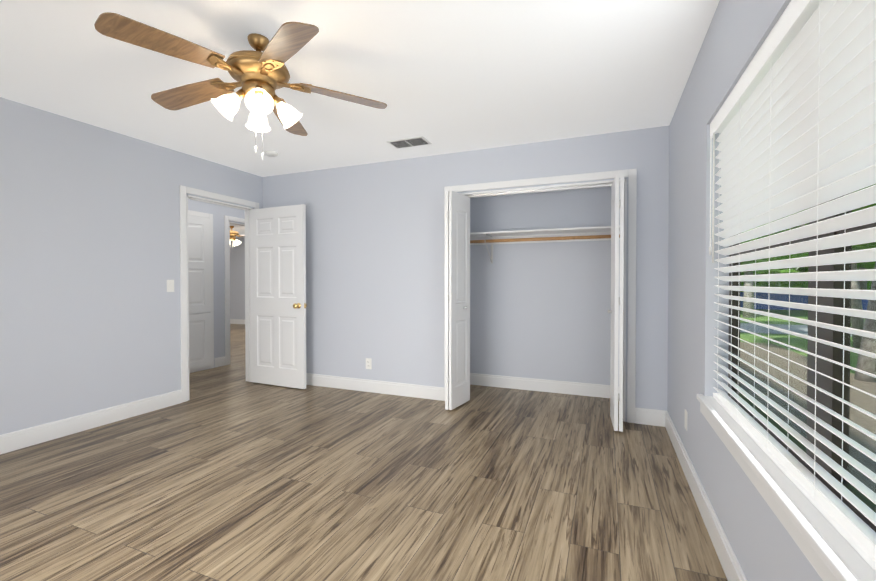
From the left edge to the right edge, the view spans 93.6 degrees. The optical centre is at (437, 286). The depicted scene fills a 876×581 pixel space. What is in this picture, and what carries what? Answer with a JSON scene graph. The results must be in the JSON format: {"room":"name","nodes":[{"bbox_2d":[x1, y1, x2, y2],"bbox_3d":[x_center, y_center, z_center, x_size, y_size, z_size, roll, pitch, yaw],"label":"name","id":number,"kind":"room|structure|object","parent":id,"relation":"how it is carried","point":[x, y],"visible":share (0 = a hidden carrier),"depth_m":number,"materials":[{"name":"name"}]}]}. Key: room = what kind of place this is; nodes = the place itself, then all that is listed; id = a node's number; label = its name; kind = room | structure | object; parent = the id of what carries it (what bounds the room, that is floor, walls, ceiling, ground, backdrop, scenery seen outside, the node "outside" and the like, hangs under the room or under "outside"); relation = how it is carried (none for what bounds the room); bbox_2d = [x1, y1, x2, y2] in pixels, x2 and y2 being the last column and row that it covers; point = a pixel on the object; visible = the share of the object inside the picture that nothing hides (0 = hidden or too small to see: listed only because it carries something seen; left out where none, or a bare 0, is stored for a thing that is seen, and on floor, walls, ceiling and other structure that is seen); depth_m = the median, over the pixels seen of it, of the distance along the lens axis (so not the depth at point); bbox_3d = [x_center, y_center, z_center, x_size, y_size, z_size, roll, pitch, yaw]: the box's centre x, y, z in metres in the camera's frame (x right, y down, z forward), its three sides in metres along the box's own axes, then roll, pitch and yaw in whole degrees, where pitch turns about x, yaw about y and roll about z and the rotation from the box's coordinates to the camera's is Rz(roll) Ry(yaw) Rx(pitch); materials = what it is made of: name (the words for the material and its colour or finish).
{"room":"empty bedroom","nodes":[
{"label":"empty bedroom","id":0,"kind":"room"},
{"bbox_2d":[0,97,262,434],"bbox_3d":[-2.723,-0.088,3.630,0.120,2.440,6.020,0,1,22],"label":"wall","id":1,"kind":"structure","parent":0,"point":[89,259],"depth_m":3.28,"materials":[{"name":"paint"}]},
{"bbox_2d":[0,390,181,454],"bbox_3d":[-3.123,1.081,2.490,0.016,0.130,3.281,0,1,22],"label":"baseboard","id":2,"kind":"structure","parent":1,"relation":"attached to","point":[42,433],"depth_m":3.25,"materials":[{"name":"white wood"}]},
{"bbox_2d":[167,280,173,291],"bbox_3d":[-2.540,-0.011,3.907,0.010,0.116,0.072,0,1,22],"label":"switch plate","id":3,"kind":"object","parent":1,"relation":"attached to","point":[170,285],"visible":1,"depth_m":3.90,"materials":[{"name":"white plastic"}]},
{"bbox_2d":[179,185,258,402],"bbox_3d":[-2.378,0.065,4.474,0.156,2.114,0.978,0,1,22],"label":"door frame","id":4,"kind":"structure","parent":1,"relation":"attached to","point":[184,288],"depth_m":4.08,"materials":[{"name":"white wood"}]},
{"bbox_2d":[250,204,306,388],"bbox_3d":[-1.815,0.106,4.622,0.818,2.005,0.175,0,1,22],"label":"bedroom door","id":5,"kind":"structure","parent":1,"relation":"in","point":[278,305],"depth_m":4.60,"materials":[{"name":"white wood"}]},
{"bbox_2d":[188,199,244,359],"bbox_3d":[-3.480,-0.102,4.815,0.120,2.440,4.640,0,1,22],"label":"wall","id":6,"kind":"structure","parent":0,"point":[219,212],"depth_m":5.70,"materials":[{"name":"paint"}]},
{"bbox_2d":[224,215,244,364],"bbox_3d":[-2.890,0.043,6.258,0.156,2.114,0.933,0,1,22],"label":"trim","id":7,"kind":"structure","parent":6,"relation":"attached to","point":[227,219],"depth_m":5.83,"materials":[{"name":"white wood"}]},
{"bbox_2d":[230,236,244,319],"bbox_3d":[-4.562,-0.180,11.158,6.930,2.440,0.120,0,1,22],"label":"wall","id":8,"kind":"structure","parent":0,"point":[237,281],"depth_m":11.51,"materials":[{"name":"paint"}]},
{"bbox_2d":[230,319,244,323],"bbox_3d":[-4.629,0.975,11.126,6.780,0.130,0.016,0,1,22],"label":"baseboard","id":9,"kind":"structure","parent":8,"relation":"attached to","point":[232,321],"depth_m":11.53,"materials":[{"name":"white wood"}]},
{"bbox_2d":[0,0,719,236],"bbox_3d":[-3.763,-1.385,5.877,12.640,0.100,9.420,0,1,22],"label":"ceiling","id":10,"kind":"structure","parent":0,"point":[447,76],"depth_m":2.46,"materials":[{"name":"paint"}]},
{"bbox_2d":[230,226,244,251],"bbox_3d":[-4.627,-1.064,9.304,1.293,0.627,1.287,0,1,22],"label":"ceiling fan","id":11,"kind":"object","parent":10,"relation":"hanging from","point":[233,235],"visible":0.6,"depth_m":9.25,"materials":[{"name":"white glass"}]},
{"bbox_2d":[94,12,386,159],"bbox_3d":[-0.974,-0.976,2.141,1.279,0.627,1.298,0,1,22],"label":"ceiling fan","id":12,"kind":"object","parent":10,"relation":"hanging from","point":[259,76],"visible":1,"depth_m":2.04,"materials":[{"name":"brown wood"}]},
{"bbox_2d":[265,151,277,156],"bbox_3d":[-1.628,-1.295,4.020,0.124,0.035,0.124,0,1,22],"label":"smoke detector","id":13,"kind":"object","parent":10,"relation":"attached to","point":[271,153],"visible":1,"depth_m":3.98,"materials":[{"name":"white plastic"}]},
{"bbox_2d":[386,136,431,148],"bbox_3d":[-0.260,-1.301,3.719,0.360,0.016,0.210,0,1,22],"label":"ceiling vent","id":14,"kind":"object","parent":10,"relation":"in","point":[409,142],"visible":1,"depth_m":3.70,"materials":[{"name":"white metal"}]},
{"bbox_2d":[0,324,727,580],"bbox_3d":[-3.763,1.154,5.908,12.640,0.100,9.420,0,1,22],"label":"floor","id":15,"kind":"structure","parent":0,"point":[229,472],"depth_m":2.29,"materials":[{"name":"brown wood"}]},
{"bbox_2d":[188,210,213,372],"bbox_3d":[-3.182,0.062,5.311,0.056,2.100,0.660,0,1,22],"label":"door","id":16,"kind":"structure","parent":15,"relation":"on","point":[201,296],"depth_m":5.43,"materials":[{"name":"white wood"}]},
{"bbox_2d":[262,126,668,421],"bbox_3d":[-0.100,-0.095,4.203,4.300,2.440,0.120,0,1,22],"label":"wall","id":17,"kind":"structure","parent":0,"point":[375,262],"depth_m":4.21,"materials":[{"name":"paint"}]},
{"bbox_2d":[366,358,371,368],"bbox_3d":[-0.745,0.823,4.410,0.072,0.116,0.008,0,1,22],"label":"electrical outlet plate","id":18,"kind":"object","parent":17,"relation":"attached to","point":[368,363],"visible":1,"depth_m":4.41,"materials":[{"name":"white plastic"}]},
{"bbox_2d":[306,373,443,400],"bbox_3d":[-1.029,1.056,4.514,2.356,0.130,0.035,0,1,22],"label":"baseboard","id":19,"kind":"structure","parent":17,"relation":"attached to","point":[375,386],"depth_m":4.36,"materials":[{"name":"white wood"}]},
{"bbox_2d":[445,190,469,409],"bbox_3d":[0.181,0.119,3.888,0.166,1.988,0.384,0,1,22],"label":"bifold closet door","id":20,"kind":"structure","parent":17,"relation":"in","point":[457,299],"depth_m":3.81,"materials":[{"name":"white wood"}]},
{"bbox_2d":[444,169,636,422],"bbox_3d":[0.877,0.073,3.795,1.708,2.114,0.138,0,1,22],"label":"trim","id":21,"kind":"structure","parent":17,"relation":"attached to","point":[631,174],"depth_m":3.46,"materials":[{"name":"white wood"}]},
{"bbox_2d":[607,175,623,431],"bbox_3d":[1.456,0.126,3.365,0.127,1.988,0.385,0,1,22],"label":"bifold closet door","id":22,"kind":"structure","parent":17,"relation":"in","point":[616,316],"depth_m":3.19,"materials":[{"name":"white wood"}]},
{"bbox_2d":[644,408,655,424],"bbox_3d":[1.919,1.066,3.761,0.016,0.130,0.565,0,1,22],"label":"baseboard","id":23,"kind":"structure","parent":17,"relation":"attached to","point":[650,413],"depth_m":3.38,"materials":[{"name":"white wood"}]},
{"bbox_2d":[470,186,619,385],"bbox_3d":[1.095,-0.094,4.168,2.340,2.440,0.720,0,1,22],"label":"wall","id":24,"kind":"structure","parent":0,"point":[538,310],"depth_m":4.42,"materials":[{"name":"paint"}]},
{"bbox_2d":[470,373,618,397],"bbox_3d":[1.128,1.058,4.419,1.980,0.130,0.016,0,1,22],"label":"baseboard","id":25,"kind":"structure","parent":24,"relation":"attached to","point":[553,386],"depth_m":4.41,"materials":[{"name":"white wood"}]},
{"bbox_2d":[470,225,619,262],"bbox_3d":[1.070,-0.420,4.260,1.978,0.319,0.319,0,1,22],"label":"shelf","id":26,"kind":"object","parent":24,"relation":"attached to","point":[598,233],"visible":0.77,"depth_m":4.25,"materials":[{"name":"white wood"}]},
{"bbox_2d":[667,0,822,580],"bbox_3d":[1.106,-0.059,1.292,0.140,2.440,4.595,0,1,22],"label":"wall","id":27,"kind":"structure","parent":0,"point":[764,545],"depth_m":2.07,"materials":[{"name":"paint"}]},
{"bbox_2d":[685,409,687,430],"bbox_3d":[1.540,0.826,2.554,0.005,0.116,0.072,0,1,22],"label":"electrical outlet plate","id":28,"kind":"object","parent":27,"relation":"attached to","point":[686,414],"visible":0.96,"depth_m":2.52,"materials":[{"name":"white plastic"}]},
{"bbox_2d":[660,410,746,580],"bbox_3d":[1.034,1.096,1.335,0.016,0.130,4.355,0,1,22],"label":"baseboard","id":29,"kind":"structure","parent":27,"relation":"attached to","point":[733,571],"depth_m":1.97,"materials":[{"name":"white wood"}]},
{"bbox_2d":[700,403,837,580],"bbox_3d":[0.989,0.619,1.221,0.016,0.062,1.920,0,1,22],"label":"trim","id":30,"kind":"structure","parent":27,"relation":"attached to","point":[821,568],"depth_m":1.15,"materials":[{"name":"white wood"}]},
{"bbox_2d":[696,394,875,580],"bbox_3d":[1.029,0.575,1.204,0.130,0.026,1.950,0,1,22],"label":"window sill","id":31,"kind":"structure","parent":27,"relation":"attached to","point":[841,557],"depth_m":1.06,"materials":[{"name":"white wood"}]},
{"bbox_2d":[728,186,875,531],"bbox_3d":[1.106,-0.122,1.164,0.036,1.370,1.880,0,1,22],"label":"window","id":32,"kind":"structure","parent":27,"relation":"in","point":[832,370],"depth_m":1.15,"materials":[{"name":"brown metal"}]},
{"bbox_2d":[709,0,875,570],"bbox_3d":[1.039,-0.123,1.191,0.085,1.366,1.864,0,1,22],"label":"window blinds","id":33,"kind":"object","parent":32,"relation":"attached to","point":[793,122],"visible":1,"depth_m":1.15,"materials":[{"name":"white plastic"}]},
{"label":"outside","id":34,"kind":"structure","parent":0,"visible":0},
{"bbox_2d":[740,309,875,492],"bbox_3d":[44.972,1.462,8.546,75.560,0.120,130.000,0,1,22],"label":"lawn","id":35,"kind":"structure","parent":34,"point":[854,396],"depth_m":6.58,"materials":[{"name":"green plant"}]},
{"bbox_2d":[740,292,867,309],"bbox_3d":[40.126,-0.470,32.230,42.500,3.200,33.800,0,1,22],"label":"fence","id":36,"kind":"object","parent":35,"relation":"on","point":[803,299],"depth_m":22.70,"materials":[{"name":"grey wood"}]},
{"bbox_2d":[740,230,875,317],"bbox_3d":[26.865,-3.095,26.893,36.099,10.265,35.459,0,1,22],"label":"trees","id":37,"kind":"object","parent":35,"relation":"on","point":[869,265],"depth_m":21.82,"materials":[{"name":"green plant"}]},
{"bbox_2d":[741,184,875,381],"bbox_3d":[7.420,-1.987,2.728,9.973,6.990,21.047,0,1,22],"label":"trees","id":38,"kind":"object","parent":35,"relation":"on","point":[867,344],"depth_m":6.32,"materials":[{"name":"green plant"}]}
]}

